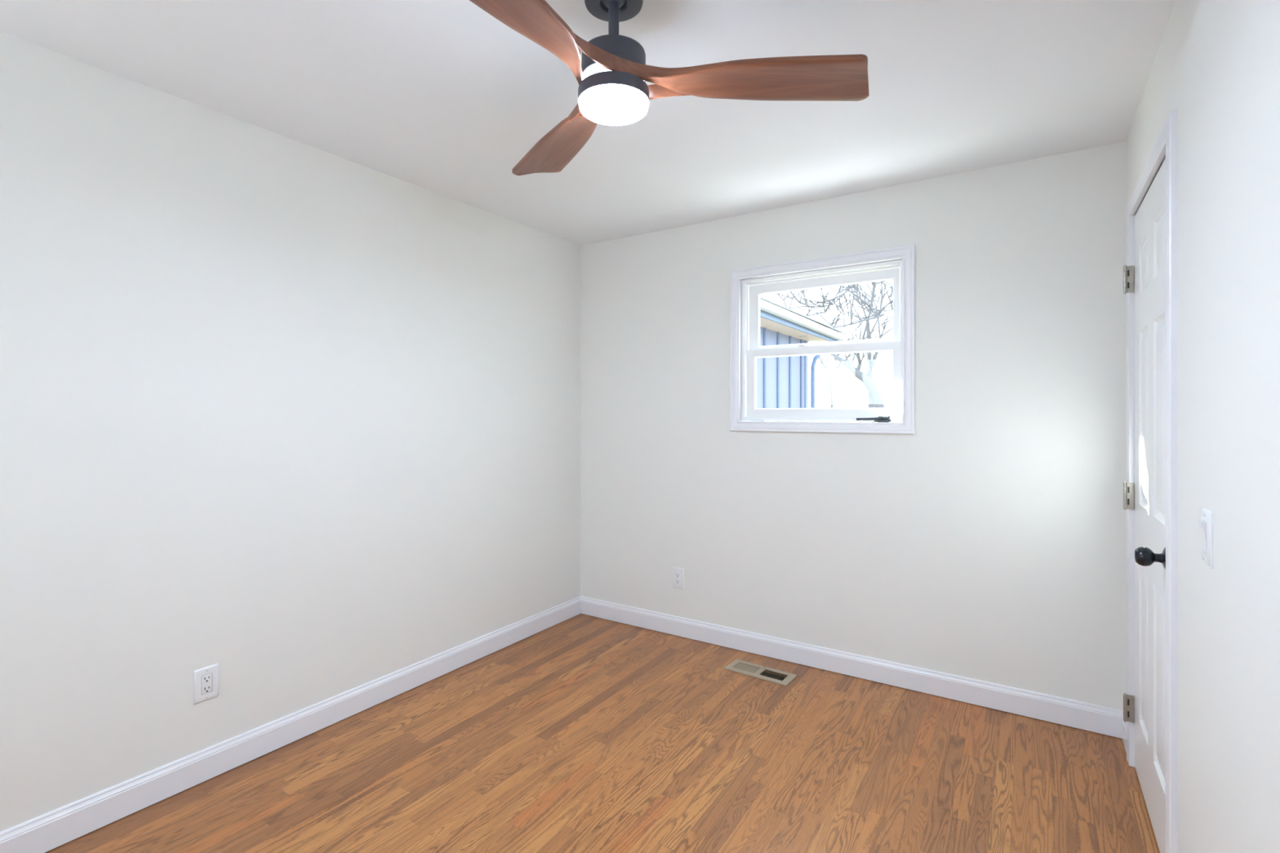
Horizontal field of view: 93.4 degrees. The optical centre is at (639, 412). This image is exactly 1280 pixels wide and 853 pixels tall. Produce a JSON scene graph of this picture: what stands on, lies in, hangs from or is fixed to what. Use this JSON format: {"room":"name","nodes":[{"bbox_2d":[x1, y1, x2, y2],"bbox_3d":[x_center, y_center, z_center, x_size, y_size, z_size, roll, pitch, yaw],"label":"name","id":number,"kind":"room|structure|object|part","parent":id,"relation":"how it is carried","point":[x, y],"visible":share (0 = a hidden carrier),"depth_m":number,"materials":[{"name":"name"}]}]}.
{"room":"empty bedroom","nodes":[
{"label":"empty bedroom","id":0,"kind":"room"},
{"bbox_2d":[0,31,580,831],"bbox_3d":[-1.621,0.113,2.242,0.130,2.440,4.560,0,0,33],"label":"wall","id":1,"kind":"structure","parent":0,"point":[300,420],"depth_m":2.27,"materials":[{"name":"paint"}]},
{"bbox_2d":[193,663,218,704],"bbox_3d":[-1.572,0.985,2.189,0.008,0.120,0.078,0,0,33],"label":"wall outlet","id":2,"kind":"object","parent":1,"relation":"attached to","point":[206,680],"visible":1,"depth_m":2.19,"materials":[{"name":"white plastic"}]},
{"bbox_2d":[201,673,212,694],"bbox_3d":[-1.573,0.985,2.189,0.007,0.067,0.033,0,0,33],"label":"receptacle","id":3,"kind":"object","parent":2,"relation":"attached to","point":[206,678],"depth_m":2.19,"materials":[{"name":"white plastic"}]},
{"bbox_2d":[0,595,581,852],"bbox_3d":[-1.560,1.275,2.203,0.014,0.110,4.300,0,0,33],"label":"baseboard","id":4,"kind":"structure","parent":1,"relation":"attached to","point":[46,832],"depth_m":2.28,"materials":[{"name":"white paint"}]},
{"bbox_2d":[0,0,1175,245],"bbox_3d":[-0.376,-1.157,1.433,3.098,0.100,4.560,0,0,33],"label":"ceiling","id":5,"kind":"structure","parent":0,"point":[443,97],"depth_m":2.04,"materials":[{"name":"paint"}]},
{"bbox_2d":[469,0,869,175],"bbox_3d":[-0.160,-0.947,1.475,1.199,0.320,1.085,0,0,33],"label":"ceiling fan","id":6,"kind":"object","parent":5,"relation":"hanging from","point":[611,72],"visible":1,"depth_m":1.53,"materials":[{"name":"brown wood"}]},
{"bbox_3d":[-0.261,-0.858,1.365,0.215,0.037,0.822,0,0,19],"label":"blade","id":7,"kind":"part","parent":6,"relation":"part of","materials":[{"name":"brown wood"}]},
{"bbox_3d":[-0.154,-0.858,1.846,0.215,0.037,0.822,0,0,-41],"label":"blade","id":8,"kind":"part","parent":6,"relation":"part of","materials":[{"name":"brown wood"}]},
{"bbox_2d":[578,84,648,125],"bbox_3d":[-0.069,-0.799,1.575,0.180,0.024,0.180,0,0,33],"label":"diffuser","id":9,"kind":"object","parent":6,"relation":"attached to","point":[612,104],"depth_m":1.54,"materials":[{"name":"white glass"}]},
{"bbox_3d":[0.209,-0.858,1.514,0.822,0.037,0.215,0,0,-11],"label":"blade","id":10,"kind":"part","parent":6,"relation":"part of","materials":[{"name":"brown wood"}]},
{"bbox_2d":[44,613,1159,852],"bbox_3d":[-0.376,1.383,1.433,3.098,0.100,4.560,0,0,33],"label":"floor","id":11,"kind":"structure","parent":0,"point":[582,733],"depth_m":2.24,"materials":[{"name":"brown wood"}]},
{"bbox_2d":[723,658,797,686],"bbox_3d":[0.616,1.407,3.093,0.343,0.170,0.143,0,0,36],"label":"floor vent","id":12,"kind":"object","parent":11,"relation":"in","point":[758,672],"visible":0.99,"depth_m":3.09,"materials":[{"name":"beige metal"}]},
{"bbox_2d":[580,141,1126,710],"bbox_3d":[0.831,0.113,3.291,2.838,2.440,0.130,0,0,33],"label":"wall","id":13,"kind":"structure","parent":0,"point":[986,542],"depth_m":2.90,"materials":[{"name":"paint"}]},
{"bbox_2d":[672,566,684,589],"bbox_3d":[0.227,0.990,3.601,0.078,0.125,0.008,0,0,33],"label":"wall outlet","id":14,"kind":"object","parent":13,"relation":"attached to","point":[677,573],"visible":1,"depth_m":3.60,"materials":[{"name":"white plastic"}]},
{"bbox_2d":[675,578,679,584],"bbox_3d":[0.226,1.009,3.599,0.034,0.028,0.004,0,0,33],"label":"receptacle","id":15,"kind":"object","parent":14,"relation":"attached to","point":[677,580],"depth_m":3.60,"materials":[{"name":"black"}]},
{"bbox_2d":[675,572,679,577],"bbox_3d":[0.226,0.970,3.599,0.034,0.028,0.004,0,0,33],"label":"receptacle","id":16,"kind":"object","parent":14,"relation":"attached to","point":[677,574],"depth_m":3.60,"materials":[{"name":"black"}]},
{"bbox_2d":[729,244,915,434],"bbox_3d":[0.953,-0.349,3.213,0.960,0.907,0.168,0,0,33],"label":"window","id":17,"kind":"structure","parent":13,"relation":"in","point":[897,264],"depth_m":3.17,"materials":[{"name":"white paint"}]},
{"bbox_3d":[0.950,-0.160,3.194,0.815,0.382,0.032,0,0,33],"label":"sash","id":18,"kind":"part","parent":17,"relation":"part of","materials":[{"name":"white plastic"}]},
{"bbox_3d":[0.964,-0.521,3.229,0.797,0.397,0.028,0,0,33],"label":"sash","id":19,"kind":"part","parent":17,"relation":"part of","materials":[{"name":"white plastic"}]},
{"bbox_3d":[1.145,0.032,3.025,0.114,0.016,0.012,0,0,30],"label":"handle","id":20,"kind":"part","parent":17,"relation":"part of","materials":[{"name":"grey metal"}]},
{"bbox_2d":[580,595,1123,738],"bbox_3d":[0.791,1.275,3.231,2.838,0.110,0.014,0,0,33],"label":"baseboard","id":21,"kind":"structure","parent":13,"relation":"attached to","point":[1100,719],"depth_m":2.96,"materials":[{"name":"white paint"}]},
{"bbox_2d":[1126,0,1279,852],"bbox_3d":[0.886,0.113,0.614,0.170,2.440,4.560,0,0,33],"label":"wall","id":22,"kind":"structure","parent":0,"point":[1216,63],"depth_m":1.18,"materials":[{"name":"paint"}]},
{"bbox_2d":[1122,715,1126,752],"bbox_3d":[1.931,1.275,2.394,0.014,0.110,0.176,0,0,33],"label":"baseboard","id":23,"kind":"structure","parent":22,"relation":"attached to","point":[1124,724],"depth_m":2.40,"materials":[{"name":"white paint"}]},
{"bbox_2d":[1123,109,1177,852],"bbox_3d":[1.647,0.266,1.963,0.122,2.134,0.860,0,0,33],"label":"door","id":24,"kind":"structure","parent":22,"relation":"in","point":[1150,273],"depth_m":1.92,"materials":[{"name":"white paint"}]},
{"bbox_3d":[1.459,0.414,1.728,0.062,0.055,0.055,0,0,33],"label":"knob","id":25,"kind":"part","parent":24,"relation":"part of","materials":[{"name":"black metal"}]},
{"bbox_2d":[1198,507,1213,568],"bbox_3d":[1.233,0.273,1.318,0.015,0.118,0.079,0,0,33],"label":"light switch","id":26,"kind":"object","parent":22,"relation":"attached to","point":[1206,525],"visible":1,"depth_m":1.30,"materials":[{"name":"white plastic"}]},
{"label":"outside","id":27,"kind":"structure","parent":0,"visible":0},
{"bbox_3d":[15.986,1.733,29.232,80.000,0.100,59.850,0,0,33],"label":"ground","id":28,"kind":"structure","parent":27,"visible":0},
{"bbox_2d":[749,296,847,422],"bbox_3d":[-0.117,-0.367,8.956,4.399,4.100,7.400,0,0,33],"label":"house","id":29,"kind":"structure","parent":28,"relation":"on","point":[782,382],"depth_m":9.15,"materials":[{"name":"blue"}]},
{"bbox_2d":[776,284,851,315],"bbox_3d":[6.265,-2.410,23.904,4.221,8.185,2.419,0,0,10],"label":"bare tree","id":30,"kind":"object","parent":28,"relation":"on","point":[839,291],"visible":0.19,"depth_m":23.74,"materials":[{"name":"grey plant"}]},
{"bbox_2d":[818,290,853,422],"bbox_3d":[8.850,-1.829,27.270,1.268,7.023,1.517,0,0,-14],"label":"bare tree","id":31,"kind":"object","parent":28,"relation":"on","point":[840,302],"visible":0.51,"depth_m":27.19,"materials":[{"name":"grey plant"}]},
{"bbox_2d":[789,280,893,336],"bbox_3d":[4.835,-1.112,12.929,4.575,5.590,2.078,0,0,33],"label":"bare tree","id":32,"kind":"object","parent":28,"relation":"on","point":[873,309],"visible":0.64,"depth_m":13.18,"materials":[{"name":"grey plant"}]},
{"bbox_2d":[829,280,893,422],"bbox_3d":[5.670,-1.246,16.321,2.370,5.857,3.577,0,0,-25],"label":"bare tree","id":33,"kind":"object","parent":28,"relation":"on","point":[877,400],"visible":0.36,"depth_m":15.69,"materials":[{"name":"grey plant"}]},
{"bbox_2d":[848,280,891,408],"bbox_3d":[7.403,-1.897,19.108,2.714,7.159,1.436,0,0,12],"label":"bare tree","id":34,"kind":"object","parent":28,"relation":"on","point":[870,402],"visible":0.23,"depth_m":19.19,"materials":[{"name":"grey plant"}]}
]}

